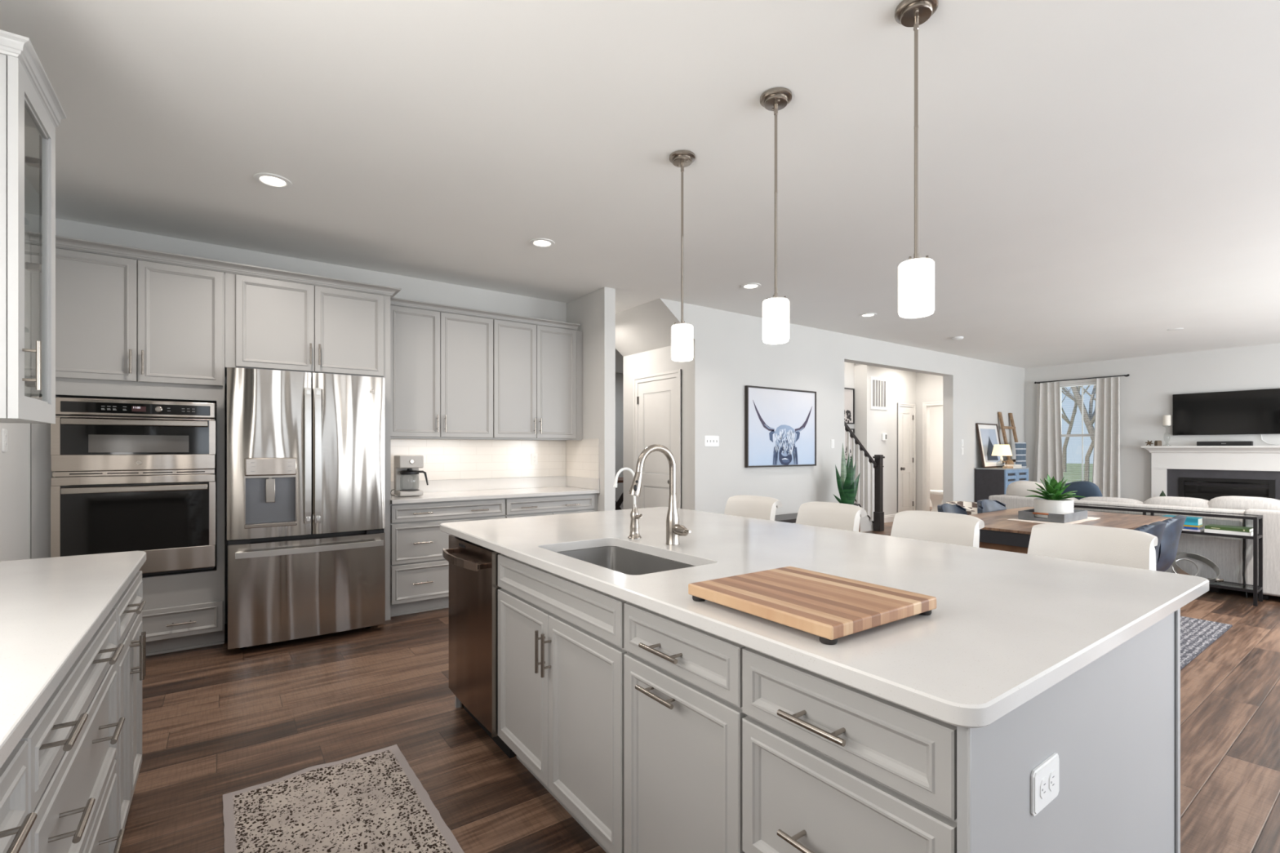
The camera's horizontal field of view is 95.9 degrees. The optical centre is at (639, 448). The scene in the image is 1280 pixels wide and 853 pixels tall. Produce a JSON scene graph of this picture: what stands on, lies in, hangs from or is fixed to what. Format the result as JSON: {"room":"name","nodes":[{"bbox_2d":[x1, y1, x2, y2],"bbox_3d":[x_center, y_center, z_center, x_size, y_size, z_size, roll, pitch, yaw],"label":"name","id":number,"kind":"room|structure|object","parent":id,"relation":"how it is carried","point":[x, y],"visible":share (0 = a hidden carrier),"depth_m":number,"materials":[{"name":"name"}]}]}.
{"room":"kitchen","nodes":[
{"label":"kitchen","id":0,"kind":"room"},
{"bbox_2d":[0,175,56,561],"bbox_3d":[-1.605,-0.102,0.613,0.120,2.785,7.870,0,0,-36],"label":"wall","id":1,"kind":"structure","parent":0,"point":[15,464],"depth_m":3.11,"materials":[{"name":"paint"}]},
{"bbox_2d":[0,53,55,423],"bbox_3d":[-2.124,-0.626,1.805,0.425,1.072,0.467,0,0,-36],"label":"upper cabinet","id":2,"kind":"object","parent":1,"relation":"attached to","point":[20,105],"visible":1,"depth_m":1.73,"materials":[{"name":"paint"}]},
{"bbox_2d":[0,29,66,127],"bbox_3d":[-2.121,-1.189,1.789,0.414,0.052,0.498,0,0,-36],"label":"crown molding","id":3,"kind":"structure","parent":2,"relation":"attached to","point":[21,47],"depth_m":1.81,"materials":[{"name":"paint"}]},
{"bbox_2d":[56,217,566,623],"bbox_3d":[-2.305,-0.102,4.883,3.735,2.785,0.120,0,0,-36],"label":"wall","id":4,"kind":"structure","parent":0,"point":[412,288],"depth_m":4.58,"materials":[{"name":"paint"}]},
{"bbox_2d":[390,305,493,439],"bbox_3d":[-1.756,-0.616,4.965,0.912,1.068,0.385,0,0,-36],"label":"upper cabinet","id":5,"kind":"object","parent":4,"relation":"attached to","point":[442,363],"visible":0.94,"depth_m":4.83,"materials":[{"name":"grey paint"}]},
{"bbox_2d":[391,439,565,481],"bbox_3d":[-1.498,0.099,5.383,1.818,0.360,0.009,0,0,-36],"label":"tile backsplash","id":6,"kind":"structure","parent":4,"relation":"attached to","point":[443,460],"depth_m":5.40,"materials":[{"name":"tile"}]},
{"bbox_2d":[493,319,582,439],"bbox_3d":[-1.014,-0.616,5.499,0.912,1.068,0.385,0,0,-36],"label":"upper cabinet","id":7,"kind":"object","parent":4,"relation":"attached to","point":[537,370],"visible":0.98,"depth_m":5.34,"materials":[{"name":"grey paint"}]},
{"bbox_2d":[566,286,615,511],"bbox_3d":[-1.763,-0.102,7.430,0.118,2.785,5.080,0,0,-36],"label":"wall","id":8,"kind":"structure","parent":0,"point":[594,312],"depth_m":5.40,"materials":[{"name":"paint"}]},
{"bbox_2d":[565,438,599,478],"bbox_3d":[-0.569,0.093,5.659,0.010,0.374,0.627,0,0,-36],"label":"tile backsplash","id":9,"kind":"structure","parent":8,"relation":"attached to","point":[582,456],"depth_m":5.63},
{"bbox_2d":[615,373,623,506],"bbox_3d":[-0.729,-0.102,11.255,6.031,2.785,0.120,0,0,-36],"label":"wall","id":10,"kind":"structure","parent":0,"point":[619,376],"depth_m":11.42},
{"bbox_2d":[0,0,1279,373],"bbox_3d":[2.754,-2.297,6.542,14.285,1.625,12.600,0,0,-36],"label":"ceiling","id":11,"kind":"structure","parent":0,"point":[1098,180],"depth_m":2.90,"materials":[{"name":"paint"}]},
{"bbox_2d":[253,172,292,188],"bbox_3d":[-2.042,-1.490,3.212,0.184,0.010,0.184,0,0,-36],"label":"recessed light","id":12,"kind":"object","parent":11,"relation":"in","point":[269,180],"visible":1,"depth_m":3.20,"materials":[{"name":"white plastic"}]},
{"bbox_2d":[260,176,285,186],"bbox_3d":[-2.042,-1.488,3.212,0.121,0.004,0.121,0,0,-21],"label":"diffuser","id":13,"kind":"object","parent":12,"relation":"attached to","point":[265,180],"depth_m":3.21,"materials":[{"name":"white"}]},
{"bbox_2d":[669,150,695,361],"bbox_3d":[0.216,-0.973,2.955,0.134,1.042,0.134,0,0,-9],"label":"pendant light","id":14,"kind":"object","parent":11,"relation":"hanging from","point":[682,334],"visible":1,"depth_m":2.92,"materials":[{"name":"glass"}]},
{"bbox_2d":[760,87,791,344],"bbox_3d":[0.577,-0.973,2.454,0.134,1.042,0.134,0,0,26],"label":"pendant light","id":15,"kind":"object","parent":11,"relation":"hanging from","point":[775,310],"visible":1,"depth_m":2.42,"materials":[{"name":"glass"}]},
{"bbox_2d":[894,0,938,318],"bbox_3d":[0.935,-0.973,1.956,0.134,1.042,0.134,0,0,-36],"label":"pendant light","id":16,"kind":"object","parent":11,"relation":"hanging from","point":[916,276],"visible":1,"depth_m":1.94,"materials":[{"name":"glass"}]},
{"bbox_2d":[615,301,671,356],"bbox_3d":[0.000,-1.312,6.512,0.590,0.365,1.170,0,0,-36],"label":"wall","id":17,"kind":"structure","parent":0,"point":[641,328],"depth_m":6.37,"materials":[{"name":"paint"}]},
{"bbox_2d":[623,345,684,509],"bbox_3d":[0.184,0.080,6.645,0.117,2.420,1.170,0,0,-36],"label":"wall","id":18,"kind":"structure","parent":0,"point":[658,360],"depth_m":6.85,"materials":[{"name":"paint"}]},
{"bbox_2d":[636,377,675,508],"bbox_3d":[0.175,0.256,6.525,0.097,2.052,0.727,0,0,-36],"label":"door","id":19,"kind":"structure","parent":18,"relation":"in","point":[657,406],"depth_m":6.54,"materials":[{"name":"wood"}]},
{"bbox_2d":[633,368,681,508],"bbox_3d":[0.183,0.220,6.527,0.022,2.140,0.870,0,0,-36],"label":"trim","id":20,"kind":"structure","parent":18,"relation":"attached to","point":[676,373],"depth_m":6.23,"materials":[{"name":"wood"}]},
{"bbox_2d":[119,506,1279,852],"bbox_3d":[2.754,1.320,6.542,14.285,0.060,12.600,0,0,-36],"label":"floor","id":21,"kind":"structure","parent":0,"point":[218,720],"depth_m":2.62,"materials":[{"name":"wood"}]},
{"bbox_2d":[0,740,37,852],"bbox_3d":[-0.939,0.854,0.367,0.669,0.872,0.914,0,0,-36],"label":"base cabinet","id":22,"kind":"object","parent":21,"relation":"on","point":[15,823],"visible":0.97,"depth_m":0.84,"materials":[{"name":"grey paint"}]},
{"bbox_2d":[19,608,124,852],"bbox_3d":[-1.474,0.854,1.111,0.669,0.872,0.914,0,0,-36],"label":"base cabinet","id":23,"kind":"object","parent":21,"relation":"on","point":[72,741],"visible":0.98,"depth_m":1.25,"materials":[{"name":"grey paint"}]},
{"bbox_2d":[31,244,224,656],"bbox_3d":[-3.229,0.070,3.732,0.884,2.440,0.665,0,0,-36],"label":"tall cabinet","id":24,"kind":"object","parent":21,"relation":"on","point":[126,329],"visible":0.7,"depth_m":3.54,"materials":[{"name":"grey paint"}]},
{"bbox_2d":[50,396,215,575],"bbox_3d":[-3.170,0.241,3.685,0.750,1.068,0.614,0,0,-36],"label":"wall oven","id":25,"kind":"object","parent":24,"relation":"in","point":[128,475],"visible":1,"depth_m":3.47,"materials":[{"name":"silver metal"}]},
{"bbox_2d":[101,405,195,412],"bbox_3d":[-2.981,-0.239,3.512,0.435,0.023,0.001,0,0,-36],"label":"print","id":26,"kind":"object","parent":25,"relation":"attached to","point":[104,408],"depth_m":3.51},
{"bbox_2d":[112,570,146,835],"bbox_3d":[-1.928,0.854,1.742,0.669,0.872,0.636,0,0,-36],"label":"base cabinet","id":27,"kind":"object","parent":21,"relation":"on","point":[131,660],"visible":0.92,"depth_m":1.86,"materials":[{"name":"grey paint"}]},
{"bbox_2d":[226,367,385,649],"bbox_3d":[-2.391,0.393,4.129,0.918,1.795,0.865,0,0,-36],"label":"refrigerator","id":28,"kind":"object","parent":21,"relation":"on","point":[306,535],"visible":1,"depth_m":3.80,"materials":[{"name":"silver metal"}]},
{"bbox_2d":[225,272,391,620],"bbox_3d":[-2.457,0.070,4.288,1.014,2.440,0.665,0,0,-36],"label":"tall cabinet","id":29,"kind":"object","parent":21,"relation":"on","point":[271,324],"visible":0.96,"depth_m":4.05,"materials":[{"name":"grey paint"}]},
{"bbox_2d":[27,231,579,330],"bbox_3d":[-2.017,-1.178,4.429,3.668,0.055,0.395,0,0,-36],"label":"crown molding","id":30,"kind":"structure","parent":29,"relation":"on","point":[62,242],"depth_m":3.90,"materials":[{"name":"grey paint"}]},
{"bbox_2d":[222,744,464,852],"bbox_3d":[-1.030,1.281,1.958,0.614,0.016,0.912,0,0,-37],"label":"kitchen rug","id":31,"kind":"object","parent":21,"relation":"on","point":[373,802],"visible":1,"depth_m":2.03,"materials":[{"name":"fabric"}]},
{"bbox_2d":[391,497,505,617],"bbox_3d":[-1.674,0.854,4.852,0.912,0.872,0.665,0,0,-36],"label":"base cabinet","id":32,"kind":"object","parent":21,"relation":"on","point":[420,571],"visible":0.57,"depth_m":4.50,"materials":[{"name":"grey paint"}]},
{"bbox_2d":[442,534,514,758],"bbox_3d":[-0.555,0.856,2.753,0.684,0.868,0.594,0,0,-36],"label":"dishwasher","id":33,"kind":"object","parent":21,"relation":"on","point":[473,587],"visible":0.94,"depth_m":2.52,"materials":[{"name":"silver metal"}]},
{"bbox_2d":[505,493,597,518],"bbox_3d":[-0.931,0.854,5.386,0.914,0.872,0.665,0,0,-36],"label":"drawer","id":34,"kind":"object","parent":21,"relation":"on","point":[520,507],"visible":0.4,"depth_m":5.13,"materials":[{"name":"grey paint"}]},
{"bbox_2d":[391,486,599,504],"bbox_3d":[-1.306,0.401,5.126,1.828,0.032,0.647,0,0,-36],"label":"countertop","id":35,"kind":"structure","parent":34,"relation":"on","point":[440,496],"depth_m":4.97,"materials":[{"name":"white stone"}]},
{"bbox_2d":[391,455,428,496],"bbox_3d":[-1.883,0.218,4.714,0.269,0.328,0.208,0,0,-36],"label":"coffee maker","id":36,"kind":"object","parent":35,"relation":"on","point":[406,481],"visible":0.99,"depth_m":4.68,"materials":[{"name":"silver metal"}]},
{"bbox_2d":[497,554,628,852],"bbox_3d":[0.144,0.852,2.323,1.212,0.876,0.914,0,0,-36],"label":"base cabinet","id":37,"kind":"object","parent":21,"relation":"on","point":[562,651],"visible":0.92,"depth_m":1.90,"materials":[{"name":"grey paint"}]},
{"bbox_2d":[440,506,1208,728],"bbox_3d":[0.324,0.395,2.308,1.468,0.034,2.583,0,0,-36],"label":"countertop","id":38,"kind":"structure","parent":37,"relation":"on","point":[1005,628],"depth_m":1.49,"materials":[{"name":"white stone"}]},
{"bbox_2d":[555,546,696,575],"bbox_3d":[-0.069,0.519,2.089,0.385,0.212,0.685,0,0,-36],"label":"sink","id":39,"kind":"object","parent":38,"relation":"in","point":[628,562],"visible":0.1,"depth_m":2.36,"materials":[{"name":"metal"}]},
{"bbox_2d":[613,467,642,538],"bbox_3d":[-0.054,0.228,2.431,0.127,0.299,0.080,0,0,-10],"label":"filter faucet","id":40,"kind":"object","parent":38,"relation":"on","point":[634,515],"visible":0.94,"depth_m":2.43,"materials":[{"name":"silver metal"}]},
{"bbox_2d":[628,444,690,545],"bbox_3d":[0.081,0.180,2.198,0.234,0.395,0.140,0,0,-36],"label":"kitchen faucet","id":41,"kind":"object","parent":38,"relation":"on","point":[673,529],"visible":1,"depth_m":2.26,"materials":[{"name":"silver metal"}]},
{"bbox_2d":[688,566,936,644],"bbox_3d":[0.399,0.358,1.382,0.382,0.040,0.428,0,0,-35],"label":"cutting board","id":42,"kind":"object","parent":38,"relation":"on","point":[830,607],"visible":1,"depth_m":1.30,"materials":[{"name":"brown wood"}]},
{"bbox_2d":[624,602,746,852],"bbox_3d":[0.545,0.852,1.766,1.212,0.876,0.455,0,0,-36],"label":"base cabinet","id":43,"kind":"object","parent":21,"relation":"on","point":[683,714],"visible":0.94,"depth_m":1.43,"materials":[{"name":"grey paint"}]},
{"bbox_2d":[724,494,782,520],"bbox_3d":[0.555,0.790,3.495,0.564,0.985,0.422,0,0,-37],"label":"bar stool","id":44,"kind":"object","parent":21,"relation":"on","point":[742,505],"visible":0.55,"depth_m":3.60,"materials":[{"name":"white leather"}]},
{"bbox_2d":[795,501,866,531],"bbox_3d":[0.881,0.790,3.041,0.564,0.985,0.422,0,0,-34],"label":"bar stool","id":45,"kind":"object","parent":21,"relation":"on","point":[846,517],"visible":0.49,"depth_m":3.13,"materials":[{"name":"white leather"}]},
{"bbox_2d":[832,443,860,532],"bbox_3d":[2.493,0.610,6.970,0.450,1.360,0.236,0,0,-36],"label":"potted snake plant","id":46,"kind":"object","parent":21,"relation":"on","point":[847,486],"visible":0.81,"depth_m":6.96,"materials":[{"name":"green plant"}]},
{"bbox_2d":[742,647,956,852],"bbox_3d":[0.811,0.852,1.396,1.212,0.876,0.451,0,0,-36],"label":"base cabinet","id":47,"kind":"object","parent":21,"relation":"on","point":[829,766],"visible":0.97,"depth_m":1.06,"materials":[{"name":"grey paint"}]},
{"bbox_2d":[844,420,884,531],"bbox_3d":[3.210,0.234,8.678,1.450,2.112,0.135,0,0,-36],"label":"stair railing","id":48,"kind":"object","parent":21,"relation":"on","point":[877,516],"visible":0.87,"depth_m":8.99,"materials":[{"name":"brown wood"}]},
{"bbox_2d":[929,489,942,511],"bbox_3d":[6.125,0.912,11.603,0.420,0.755,0.716,0,0,-36],"label":"toilet","id":49,"kind":"object","parent":21,"relation":"on","point":[935,495],"visible":0.36,"depth_m":11.61,"materials":[{"name":"ceramic"}]},
{"bbox_2d":[890,510,984,547],"bbox_3d":[1.223,0.790,2.566,0.564,0.985,0.422,0,0,-37],"label":"bar stool","id":50,"kind":"object","parent":21,"relation":"on","point":[958,529],"visible":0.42,"depth_m":2.66,"materials":[{"name":"fabric"}]},
{"bbox_2d":[946,501,977,515],"bbox_3d":[3.611,0.940,6.247,0.600,0.700,0.540,0,0,-36],"label":"accent chair","id":51,"kind":"object","parent":21,"relation":"on","point":[971,507],"visible":0.07,"depth_m":6.40,"materials":[{"name":"brown fabric"}]},
{"bbox_2d":[975,466,1029,502],"bbox_3d":[6.048,0.805,9.634,0.891,0.970,0.459,0,0,-36],"label":"sideboard","id":52,"kind":"object","parent":21,"relation":"on","point":[988,481],"visible":0.47,"depth_m":9.41,"materials":[{"name":"blue paint"}]},
{"bbox_2d":[975,422,1004,467],"bbox_3d":[5.927,-0.054,9.773,0.740,0.746,0.147,0,0,-36],"label":"framed art","id":53,"kind":"object","parent":52,"relation":"on","point":[988,434],"visible":0.86,"depth_m":9.73,"materials":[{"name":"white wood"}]},
{"bbox_2d":[991,444,1012,463],"bbox_3d":[5.905,0.127,9.426,0.290,0.385,0.290,0,0,-36],"label":"table lamp","id":54,"kind":"object","parent":52,"relation":"on","point":[998,450],"visible":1,"depth_m":9.33,"materials":[{"name":"white fabric"}]},
{"bbox_2d":[998,412,1017,462],"bbox_3d":[6.600,0.325,10.130,0.640,1.930,0.330,0,0,-36],"label":"blanket ladder","id":55,"kind":"object","parent":21,"relation":"on","point":[1002,427],"visible":0.4,"depth_m":10.07,"materials":[{"name":"brown wood"}]},
{"bbox_2d":[1014,442,1026,467],"bbox_3d":[6.663,0.265,10.089,0.470,0.754,0.085,0,0,-36],"label":"throw blanket","id":56,"kind":"object","parent":55,"relation":"hanging from","point":[1020,447],"visible":0.54,"depth_m":10.02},
{"bbox_2d":[956,608,1180,852],"bbox_3d":[0.967,0.852,1.216,1.184,0.876,0.022,0,0,-36],"label":"island end panel","id":57,"kind":"object","parent":21,"relation":"on","point":[1113,725],"visible":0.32,"depth_m":1.18,"materials":[{"name":"paint"}]},
{"bbox_2d":[1031,752,1058,816],"bbox_3d":[0.727,0.600,1.034,0.115,0.079,0.007,0,0,-36],"label":"wall outlet","id":58,"kind":"object","parent":57,"relation":"attached to","point":[1044,777],"visible":1,"depth_m":1.02,"materials":[{"name":"white plastic"}]},
{"bbox_2d":[1040,770,1055,799],"bbox_3d":[0.729,0.600,1.031,0.067,0.033,0.002,0,0,-36],"label":"socket","id":59,"kind":"object","parent":58,"relation":"attached to","point":[1047,778],"depth_m":1.03,"materials":[{"name":"white plastic"}]},
{"bbox_2d":[1026,523,1157,570],"bbox_3d":[1.564,0.790,2.093,0.564,0.985,0.422,0,0,-36],"label":"bar stool","id":60,"kind":"object","parent":21,"relation":"on","point":[1121,547],"visible":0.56,"depth_m":2.19,"materials":[{"name":"fabric"}]},
{"bbox_2d":[988,494,1279,599],"bbox_3d":[6.088,0.849,5.535,2.050,0.882,4.270,0,0,-36],"label":"sofa","id":61,"kind":"object","parent":21,"relation":"on","point":[1227,553],"visible":0.45,"depth_m":5.14,"materials":[{"name":"fabric"}]},
{"bbox_2d":[1005,480,1045,496],"bbox_3d":[4.516,0.535,6.701,0.456,0.328,0.234,0,0,42],"label":"throw pillow","id":62,"kind":"object","parent":61,"relation":"on","point":[1019,488],"visible":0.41,"depth_m":6.65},
{"bbox_2d":[1034,494,1077,499],"bbox_3d":[4.603,0.670,6.443,0.224,0.306,0.538,0,0,-36],"label":"cushion","id":63,"kind":"object","parent":61,"relation":"on","point":[1073,498],"depth_m":6.27,"materials":[{"name":"fabric"}]},
{"bbox_2d":[1061,480,1102,499],"bbox_3d":[4.838,0.520,6.391,0.192,0.336,0.460,0,0,-27],"label":"throw pillow","id":64,"kind":"object","parent":61,"relation":"on","point":[1084,488],"visible":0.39,"depth_m":6.26,"materials":[{"name":"blue fabric"}]},
{"bbox_2d":[1080,496,1142,503],"bbox_3d":[4.907,0.665,6.021,0.225,0.316,0.598,0,0,-36],"label":"cushion","id":65,"kind":"object","parent":61,"relation":"on","point":[1095,498],"depth_m":5.96,"materials":[{"name":"fabric"}]},
{"bbox_2d":[1142,496,1208,507],"bbox_3d":[5.216,0.635,5.591,0.227,0.336,0.538,0,0,-36],"label":"cushion","id":66,"kind":"object","parent":61,"relation":"on","point":[1163,500],"depth_m":5.53,"materials":[{"name":"fabric"}]},
{"bbox_2d":[1208,496,1279,510],"bbox_3d":[5.485,0.615,5.218,0.230,0.365,0.538,0,0,-36],"label":"cushion","id":67,"kind":"object","parent":61,"relation":"on","point":[1245,503],"depth_m":5.17,"materials":[{"name":"fabric"}]},
{"bbox_2d":[1073,502,1262,606],"bbox_3d":[4.747,0.926,5.370,0.260,0.728,1.400,0,0,-36],"label":"console table","id":68,"kind":"object","parent":21,"relation":"on","point":[1255,536],"visible":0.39,"depth_m":4.88,"materials":[{"name":"black metal"}]},
{"bbox_2d":[1172,552,1223,583],"bbox_3d":[4.928,1.055,5.119,0.309,0.229,0.280,0,0,11],"label":"ring sculpture","id":69,"kind":"object","parent":68,"relation":"on","point":[1202,558],"visible":0.77,"depth_m":5.14,"materials":[{"name":"silver metal"}]},
{"bbox_2d":[1204,528,1253,536],"bbox_3d":[5.053,0.710,4.950,0.195,0.030,0.280,0,0,-36],"label":"book","id":70,"kind":"object","parent":68,"relation":"on","point":[1210,531],"visible":0.7,"depth_m":4.88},
{"bbox_2d":[1204,524,1253,532],"bbox_3d":[5.051,0.681,4.948,0.190,0.026,0.270,0,0,-34],"label":"book","id":71,"kind":"object","parent":70,"relation":"on","point":[1233,528],"visible":0.93,"depth_m":4.91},
{"bbox_2d":[1180,616,1232,670],"bbox_3d":[2.647,1.284,4.299,2.558,0.010,2.105,0,0,-36],"label":"dining rug","id":72,"kind":"object","parent":21,"relation":"on","point":[1197,635],"visible":0.05,"depth_m":3.95,"materials":[{"name":"fabric"}]},
{"bbox_2d":[937,503,967,515],"bbox_3d":[2.582,0.858,4.454,0.464,0.836,0.512,0,0,-39],"label":"dining chair","id":73,"kind":"object","parent":72,"relation":"on","point":[944,508],"visible":0.16,"depth_m":4.66,"materials":[{"name":"blue leather"}]},
{"bbox_2d":[977,499,1006,513],"bbox_3d":[3.111,0.858,4.822,0.464,0.836,0.512,0,0,-33],"label":"dining chair","id":74,"kind":"object","parent":72,"relation":"on","point":[984,505],"visible":0.19,"depth_m":5.01,"materials":[{"name":"fabric"}]},
{"bbox_2d":[969,506,1172,553],"bbox_3d":[3.109,0.903,4.351,1.790,0.747,1.000,0,0,-36],"label":"dining table","id":75,"kind":"object","parent":72,"relation":"on","point":[998,533],"visible":0.12,"depth_m":4.00,"materials":[{"name":"wood"}]},
{"bbox_2d":[1006,516,1100,524],"bbox_3d":[3.105,0.527,4.330,0.720,0.004,0.382,0,0,-36],"label":"table runner","id":76,"kind":"object","parent":75,"relation":"on","point":[1089,518],"visible":0.38,"depth_m":4.18,"materials":[{"name":"fabric"}]},
{"bbox_2d":[1017,508,1087,523],"bbox_3d":[3.089,0.494,4.319,0.469,0.060,0.290,0,0,-36],"label":"metal tray","id":77,"kind":"object","parent":76,"relation":"on","point":[1028,514],"visible":0.73,"depth_m":4.20,"materials":[{"name":"grey metal"}]},
{"bbox_2d":[1025,473,1084,518],"bbox_3d":[3.094,0.354,4.351,0.360,0.327,0.342,0,0,17],"label":"potted succulent","id":78,"kind":"object","parent":77,"relation":"on","point":[1052,501],"visible":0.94,"depth_m":4.28,"materials":[{"name":"green plant"}]},
{"bbox_2d":[1033,497,1074,518],"bbox_3d":[3.106,0.449,4.337,0.248,0.138,0.248,0,0,-36],"label":"pot","id":79,"kind":"object","parent":78,"relation":"attached to","point":[1047,505],"depth_m":4.26,"materials":[{"name":"ceramic"}]},
{"bbox_2d":[1133,520,1166,564],"bbox_3d":[3.015,0.858,3.685,0.464,0.836,0.512,0,0,-36],"label":"dining chair","id":80,"kind":"object","parent":72,"relation":"on","point":[1157,529],"visible":0.22,"depth_m":3.46,"materials":[{"name":"fabric"}]},
{"bbox_2d":[1155,515,1186,571],"bbox_3d":[3.433,0.858,3.998,0.464,0.836,0.512,0,0,-39],"label":"dining chair","id":81,"kind":"object","parent":72,"relation":"on","point":[1168,548],"visible":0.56,"depth_m":3.76,"materials":[{"name":"fabric"}]},
{"bbox_2d":[1141,445,1279,501],"bbox_3d":[8.625,0.624,8.519,0.244,1.332,1.860,0,0,-36],"label":"fireplace","id":82,"kind":"object","parent":21,"relation":"on","point":[1207,473],"visible":0.7,"depth_m":8.59,"materials":[{"name":"grey tile"}]},
{"bbox_2d":[1141,445,1279,453],"bbox_3d":[8.625,0.011,8.519,0.244,0.107,1.860,0,0,-36],"label":"mantel shelf","id":83,"kind":"object","parent":82,"relation":"attached to","point":[1152,449],"depth_m":8.56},
{"bbox_2d":[1196,440,1253,445],"bbox_3d":[8.606,-0.075,8.506,0.091,0.065,0.580,0,0,-36],"label":"soundbar","id":84,"kind":"object","parent":82,"relation":"on","point":[1244,442],"visible":0.94,"depth_m":8.46,"materials":[{"name":"black plastic"}]},
{"bbox_3d":[-0.353,0.854,-0.446,0.669,0.872,1.088,0,0,-36],"label":"base cabinet","id":85,"kind":"object","parent":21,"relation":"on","visible":0},
{"bbox_2d":[0,551,146,768],"bbox_3d":[-1.085,0.401,0.551,0.648,0.032,3.602,0,0,-36],"label":"countertop","id":86,"kind":"structure","parent":85,"relation":"on","point":[51,608],"depth_m":1.32,"materials":[{"name":"white stone"}]},
{"bbox_2d":[650,297,1025,523],"bbox_3d":[3.305,-0.860,8.853,8.690,4.300,1.428,0,0,-36],"label":"wall","id":87,"kind":"structure","parent":0,"point":[731,353],"depth_m":7.02,"materials":[{"name":"paint"}]},
{"bbox_2d":[744,385,816,467],"bbox_3d":[1.669,-0.246,6.768,1.207,0.912,0.041,0,0,-36],"label":"wall picture","id":88,"kind":"object","parent":87,"relation":"attached to","point":[780,424],"visible":1,"depth_m":6.72,"materials":[{"name":"white paper"}]},
{"bbox_2d":[844,387,854,424],"bbox_3d":[3.512,-0.727,9.802,0.395,0.607,0.030,0,0,-36],"label":"picture","id":89,"kind":"object","parent":87,"relation":"attached to","point":[849,393],"visible":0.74,"depth_m":9.84,"materials":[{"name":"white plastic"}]},
{"bbox_2d":[860,364,915,516],"bbox_3d":[4.435,-0.102,10.265,1.567,2.785,0.120,0,0,-36],"label":"wall","id":90,"kind":"structure","parent":0,"point":[901,384],"depth_m":10.08,"materials":[{"name":"paint"}]},
{"bbox_2d":[870,376,887,409],"bbox_3d":[4.123,-0.950,9.959,0.500,0.550,0.012,0,0,-36],"label":"air vent","id":91,"kind":"object","parent":90,"relation":"in","point":[878,386],"visible":1,"depth_m":9.96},
{"bbox_2d":[899,406,913,511],"bbox_3d":[4.836,0.264,10.459,0.460,2.037,0.097,0,0,-36],"label":"door","id":92,"kind":"structure","parent":90,"relation":"in","point":[906,417],"depth_m":10.47,"materials":[{"name":"wood"}]},
{"bbox_2d":[897,402,915,512],"bbox_3d":[4.828,0.235,10.461,0.580,2.110,0.022,0,0,-36],"label":"trim","id":93,"kind":"structure","parent":90,"relation":"attached to","point":[899,404],"depth_m":10.60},
{"bbox_2d":[915,372,942,511],"bbox_3d":[5.900,-0.102,11.702,2.490,2.785,2.700,0,0,-36],"label":"wall","id":94,"kind":"structure","parent":0,"point":[929,388],"depth_m":10.66,"materials":[{"name":"paint"}]},
{"bbox_2d":[922,400,942,511],"bbox_3d":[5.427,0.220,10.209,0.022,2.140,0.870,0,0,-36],"label":"trim","id":95,"kind":"structure","parent":94,"relation":"attached to","point":[925,404],"depth_m":10.54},
{"bbox_2d":[1025,342,1279,502],"bbox_3d":[9.213,-0.102,8.050,0.160,2.785,7.100,0,0,-36],"label":"wall","id":96,"kind":"structure","parent":0,"point":[1146,394],"depth_m":9.27,"materials":[{"name":"paint"}]},
{"bbox_2d":[1051,377,1111,484],"bbox_3d":[7.698,-0.235,10.064,0.145,1.970,0.880,0,0,-36],"label":"window","id":97,"kind":"structure","parent":96,"relation":"in","point":[1082,435],"depth_m":10.09,"materials":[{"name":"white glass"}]},
{"bbox_2d":[1059,381,1096,482],"bbox_3d":[7.688,-0.279,10.056,0.027,1.738,0.720,0,0,-36],"label":"window blind","id":98,"kind":"object","parent":97,"relation":"attached to","point":[1085,383],"visible":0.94,"depth_m":10.10,"materials":[{"name":"white plastic"}]},
{"bbox_2d":[1034,373,1129,383],"bbox_3d":[7.628,-1.202,10.008,0.122,0.036,1.366,0,0,-36],"label":"curtain rod","id":99,"kind":"object","parent":96,"relation":"attached to","point":[1127,375],"visible":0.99,"depth_m":9.92,"materials":[{"name":"black metal"}]},
{"bbox_2d":[1033,382,1063,483],"bbox_3d":[7.324,0.025,10.366,0.085,2.420,0.548,0,0,-36],"label":"curtain","id":100,"kind":"object","parent":99,"relation":"hanging from","point":[1048,459],"visible":0.7,"depth_m":10.35,"materials":[{"name":"fabric"}]},
{"bbox_2d":[1092,377,1120,497],"bbox_3d":[7.808,0.025,9.693,0.084,2.420,0.409,0,0,-36],"label":"curtain","id":101,"kind":"object","parent":99,"relation":"hanging from","point":[1106,457],"visible":0.8,"depth_m":9.68,"materials":[{"name":"fabric"}]},
{"bbox_2d":[1172,388,1279,435],"bbox_3d":[8.700,-0.527,8.558,0.076,0.640,1.201,0,0,-36],"label":"television","id":102,"kind":"object","parent":96,"relation":"attached to","point":[1257,411],"visible":1,"depth_m":8.54,"materials":[{"name":"black plastic"}]},
{"label":"outside","id":103,"kind":"structure","parent":0,"visible":0},
{"bbox_2d":[1062,463,1093,482],"bbox_3d":[33.113,1.750,33.079,67.600,0.080,75.000,0,0,-36],"label":"ground","id":104,"kind":"structure","parent":103,"point":[1071,467],"depth_m":40.57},
{"bbox_2d":[1062,385,1089,471],"bbox_3d":[30.866,-5.193,39.395,12.052,13.809,15.741,0,0,1],"label":"bare tree","id":105,"kind":"object","parent":104,"relation":"on","point":[1064,416],"visible":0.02,"depth_m":41.80,"materials":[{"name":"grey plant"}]},
{"bbox_2d":[1071,385,1095,445],"bbox_3d":[12.452,-3.557,16.537,9.011,10.594,9.516,0,0,-36],"label":"bare tree","id":106,"kind":"object","parent":104,"relation":"on","point":[1091,431],"visible":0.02,"depth_m":15.62,"materials":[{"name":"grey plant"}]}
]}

